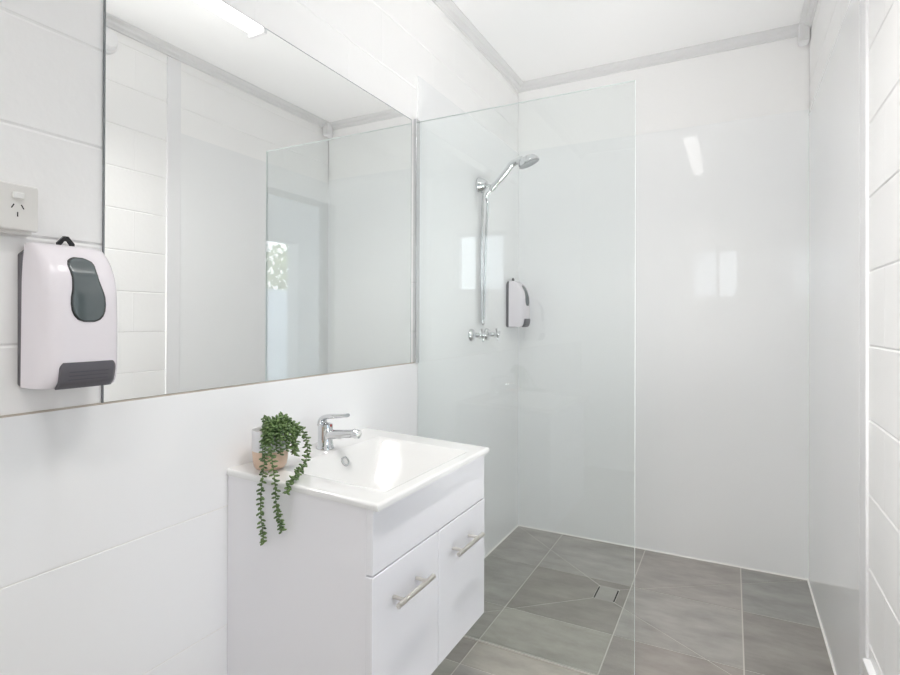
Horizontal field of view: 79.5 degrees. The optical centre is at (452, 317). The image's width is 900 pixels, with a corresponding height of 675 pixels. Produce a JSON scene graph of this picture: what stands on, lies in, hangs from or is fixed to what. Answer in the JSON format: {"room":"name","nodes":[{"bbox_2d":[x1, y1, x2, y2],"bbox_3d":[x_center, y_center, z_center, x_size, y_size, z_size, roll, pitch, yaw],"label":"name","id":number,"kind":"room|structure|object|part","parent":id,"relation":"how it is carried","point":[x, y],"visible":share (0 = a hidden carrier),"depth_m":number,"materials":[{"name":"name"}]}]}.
{"room":"bathroom","nodes":[
{"label":"bathroom","id":0,"kind":"room"},
{"bbox_2d":[0,0,518,674],"bbox_3d":[-0.553,-0.087,1.579,0.146,2.668,3.895,0,0,27],"label":"wall","id":1,"kind":"structure","parent":0,"point":[114,514],"depth_m":1.27,"materials":[{"name":"white tile"}]},
{"bbox_2d":[0,181,37,235],"bbox_3d":[-0.794,-0.194,0.945,0.032,0.088,0.116,0,0,27],"label":"power outlet","id":2,"kind":"object","parent":1,"relation":"attached to","point":[18,203],"visible":1,"depth_m":0.96,"materials":[{"name":"white plastic"}]},
{"bbox_2d":[12,191,24,199],"bbox_3d":[-0.771,-0.217,0.961,0.005,0.012,0.019,0,0,27],"label":"rocker switch","id":3,"kind":"object","parent":2,"relation":"attached to","point":[16,195],"depth_m":0.96,"materials":[{"name":"white plastic"}]},
{"bbox_2d":[18,236,116,389],"bbox_3d":[-0.713,-0.014,1.018,0.110,0.286,0.135,0,0,27],"label":"soap dispenser","id":4,"kind":"object","parent":1,"relation":"attached to","point":[67,295],"visible":1,"depth_m":0.97,"materials":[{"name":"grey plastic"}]},
{"bbox_3d":[-0.755,-0.003,1.040,0.016,0.264,0.133,0,0,27],"label":"plate","id":5,"kind":"part","parent":4,"relation":"part of","materials":[{"name":"grey plastic"}]},
{"bbox_2d":[101,0,411,402],"bbox_3d":[-0.444,-0.313,1.650,0.005,0.982,1.202,0,0,27],"label":"wall mirror","id":6,"kind":"object","parent":1,"relation":"attached to","point":[256,198],"visible":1,"depth_m":1.42,"materials":[{"name":"clear glass"}]},
{"bbox_2d":[227,455,484,674],"bbox_3d":[-0.220,0.667,1.538,0.494,0.524,0.600,0,0,27],"label":"vanity cabinet","id":7,"kind":"object","parent":1,"relation":"attached to","point":[345,589],"visible":0.83,"depth_m":1.30,"materials":[{"name":"white laminate"}]},
{"bbox_3d":[-0.379,0.662,1.294,0.436,0.518,0.016,0,0,27],"label":"panel","id":8,"kind":"part","parent":7,"relation":"part of","materials":[{"name":"white laminate"}]},
{"bbox_2d":[227,428,488,511],"bbox_3d":[-0.230,0.463,1.545,0.470,0.148,0.604,0,0,27],"label":"washbasin","id":9,"kind":"object","parent":7,"relation":"in","point":[376,470],"visible":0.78,"depth_m":1.60,"materials":[{"name":"white ceramic"}]},
{"bbox_2d":[251,411,311,545],"bbox_3d":[-0.439,0.396,1.351,0.152,0.302,0.221,0,0,-6],"label":"potted plant","id":10,"kind":"object","parent":9,"relation":"on","point":[271,441],"visible":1,"depth_m":1.37,"materials":[{"name":"green plant"}]},
{"bbox_3d":[-0.475,0.340,1.412,0.093,0.102,0.093,0,0,27],"label":"pot","id":11,"kind":"part","parent":10,"relation":"part of","materials":[{"name":"white ceramic"}]},
{"bbox_2d":[316,413,361,449],"bbox_3d":[-0.336,0.336,1.600,0.154,0.110,0.053,0,0,27],"label":"mixer tap","id":12,"kind":"object","parent":9,"relation":"on","point":[326,434],"visible":1,"depth_m":1.60,"materials":[{"name":"silver metal"}]},
{"bbox_3d":[-0.354,0.302,1.610,0.105,0.042,0.041,0,0,27],"label":"lever","id":13,"kind":"part","parent":12,"relation":"part of","materials":[{"name":"silver metal"}]},
{"bbox_3d":[-0.331,0.346,1.597,0.106,0.042,0.031,0,0,27],"label":"spout","id":14,"kind":"part","parent":12,"relation":"part of","materials":[{"name":"silver metal"}]},
{"bbox_3d":[-0.114,0.749,1.313,0.018,0.360,0.298,0,0,27],"label":"door","id":15,"kind":"part","parent":7,"relation":"part of","materials":[{"name":"white laminate"}]},
{"bbox_3d":[-0.095,0.644,1.286,0.039,0.012,0.162,0,0,27],"label":"handle","id":16,"kind":"part","parent":7,"relation":"part of","materials":[{"name":"silver metal"}]},
{"bbox_3d":[0.025,0.750,1.581,0.018,0.360,0.298,0,0,27],"label":"door","id":17,"kind":"part","parent":7,"relation":"part of","materials":[{"name":"white laminate"}]},
{"bbox_3d":[0.043,0.646,1.552,0.039,0.012,0.162,0,0,27],"label":"handle","id":18,"kind":"part","parent":7,"relation":"part of","materials":[{"name":"silver metal"}]},
{"bbox_2d":[468,329,485,341],"bbox_3d":[0.127,0.085,2.665,0.074,0.067,0.067,0,0,27],"label":"tap","id":19,"kind":"object","parent":1,"relation":"attached to","point":[472,335],"visible":1,"depth_m":2.66,"materials":[{"name":"silver metal"}]},
{"bbox_3d":[0.149,0.085,2.653,0.022,0.067,0.067,0,0,27],"label":"cross handle","id":20,"kind":"part","parent":19,"relation":"part of","materials":[{"name":"silver metal"}]},
{"bbox_2d":[432,0,522,92],"bbox_3d":[-0.474,-1.399,1.546,0.046,0.043,3.895,0,0,27],"label":"trim","id":21,"kind":"structure","parent":1,"relation":"attached to","point":[449,8],"depth_m":2.71,"materials":[{"name":"white paint"}]},
{"bbox_2d":[476,177,497,192],"bbox_3d":[0.181,-0.676,2.739,0.106,0.081,0.080,0,0,27],"label":"holder","id":22,"kind":"object","parent":1,"relation":"attached to","point":[482,185],"visible":1,"depth_m":2.73,"materials":[{"name":"silver metal"}]},
{"bbox_2d":[481,190,490,324],"bbox_3d":[0.175,-0.303,2.752,0.058,0.684,0.040,0,0,27],"label":"shower hose","id":23,"kind":"object","parent":22,"relation":"hanging from","point":[483,286],"visible":1,"depth_m":2.75,"materials":[{"name":"silver metal"}]},
{"bbox_2d":[489,154,538,191],"bbox_3d":[0.303,-0.715,2.677,0.262,0.162,0.107,0,0,27],"label":"shower","id":24,"kind":"object","parent":22,"relation":"on","point":[524,162],"visible":1,"depth_m":2.66,"materials":[{"name":"silver metal"}]},
{"bbox_3d":[0.269,-0.714,2.692,0.187,0.161,0.038,0,0,27],"label":"handle","id":25,"kind":"part","parent":24,"relation":"part of","materials":[{"name":"silver metal"}]},
{"bbox_2d":[484,328,500,340],"bbox_3d":[0.212,0.086,2.831,0.074,0.067,0.067,0,0,27],"label":"tap","id":26,"kind":"object","parent":1,"relation":"attached to","point":[488,334],"visible":0.98,"depth_m":2.82,"materials":[{"name":"silver metal"}]},
{"bbox_3d":[0.235,0.086,2.819,0.022,0.067,0.067,0,0,27],"label":"cross handle","id":27,"kind":"part","parent":26,"relation":"part of","materials":[{"name":"silver metal"}]},
{"bbox_2d":[506,278,529,326],"bbox_3d":[0.388,-0.089,3.130,0.110,0.286,0.135,0,0,27],"label":"soap dispenser","id":28,"kind":"object","parent":1,"relation":"attached to","point":[517,295],"visible":1,"depth_m":3.08,"materials":[{"name":"grey plastic"}]},
{"bbox_3d":[0.346,-0.078,3.151,0.016,0.264,0.133,0,0,27],"label":"plate","id":29,"kind":"part","parent":28,"relation":"part of","materials":[{"name":"grey plastic"}]},
{"bbox_2d":[452,0,803,80],"bbox_3d":[0.168,-1.470,1.214,1.759,0.100,4.175,0,0,27],"label":"ceiling","id":30,"kind":"structure","parent":0,"point":[536,39],"depth_m":2.61,"materials":[{"name":"white paint"}]},
{"bbox_2d":[431,526,833,674],"bbox_3d":[0.159,1.298,1.203,1.759,0.100,4.175,0,0,27],"label":"floor","id":31,"kind":"structure","parent":0,"point":[693,616],"depth_m":2.26,"materials":[{"name":"grey tile"}]},
{"bbox_2d":[413,80,635,674],"bbox_3d":[0.231,0.220,2.022,0.863,2.062,0.039,0,0,27],"label":"screen","id":32,"kind":"object","parent":31,"relation":"on","point":[416,164],"visible":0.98,"depth_m":2.20,"materials":[{"name":"clear glass"}]},
{"bbox_2d":[594,585,618,601],"bbox_3d":[0.703,1.255,2.460,0.092,0.001,0.132,0,0,27],"label":"floor drain","id":33,"kind":"object","parent":31,"relation":"on","point":[604,593],"visible":1,"depth_m":2.46,"materials":[{"name":"grey metal"}]},
{"bbox_2d":[518,37,809,579],"bbox_3d":[1.090,-0.076,2.997,1.759,2.668,0.146,0,0,27],"label":"wall","id":34,"kind":"structure","parent":0,"point":[692,372],"depth_m":2.88,"materials":[{"name":"white"}]},
{"bbox_2d":[519,23,798,92],"bbox_3d":[1.054,-1.389,2.928,1.476,0.043,0.046,0,0,27],"label":"trim","id":35,"kind":"structure","parent":34,"relation":"attached to","point":[791,31],"depth_m":2.88,"materials":[{"name":"white paint"}]},
{"bbox_2d":[807,0,899,674],"bbox_3d":[0.878,-0.085,0.838,0.149,2.668,3.895,0,0,27],"label":"wall","id":36,"kind":"structure","parent":0,"point":[833,581],"depth_m":1.66,"materials":[{"name":"white tile"}]},
{"bbox_2d":[798,22,809,46],"bbox_3d":[1.680,-1.357,2.584,0.046,0.095,0.070,0,0,27],"label":"junction box","id":37,"kind":"object","parent":36,"relation":"attached to","point":[803,30],"visible":0.86,"depth_m":2.56,"materials":[{"name":"white plastic"}]},
{"bbox_3d":[1.665,-1.357,2.556,0.040,0.087,0.006,0,0,27],"label":"lid","id":38,"kind":"part","parent":37,"relation":"part of","materials":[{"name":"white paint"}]},
{"bbox_2d":[799,0,817,29],"bbox_3d":[0.803,-1.398,0.884,0.046,0.043,3.895,0,0,27],"label":"trim","id":39,"kind":"structure","parent":36,"relation":"attached to","point":[809,6],"depth_m":2.45,"materials":[{"name":"white paint"}]},
{"bbox_2d":[859,0,869,674],"bbox_3d":[1.146,-0.057,1.503,0.010,2.618,0.078,0,0,27],"label":"trim","id":40,"kind":"structure","parent":36,"relation":"attached to","point":[864,4],"depth_m":1.49,"materials":[{"name":"white"}]},
{"bbox_2d":[862,658,875,674],"bbox_3d":[1.017,1.082,1.266,0.020,0.338,0.415,0,0,27],"label":"baseboard","id":41,"kind":"structure","parent":36,"relation":"attached to","point":[867,667],"depth_m":1.42,"materials":[{"name":"white tile"}]}
]}

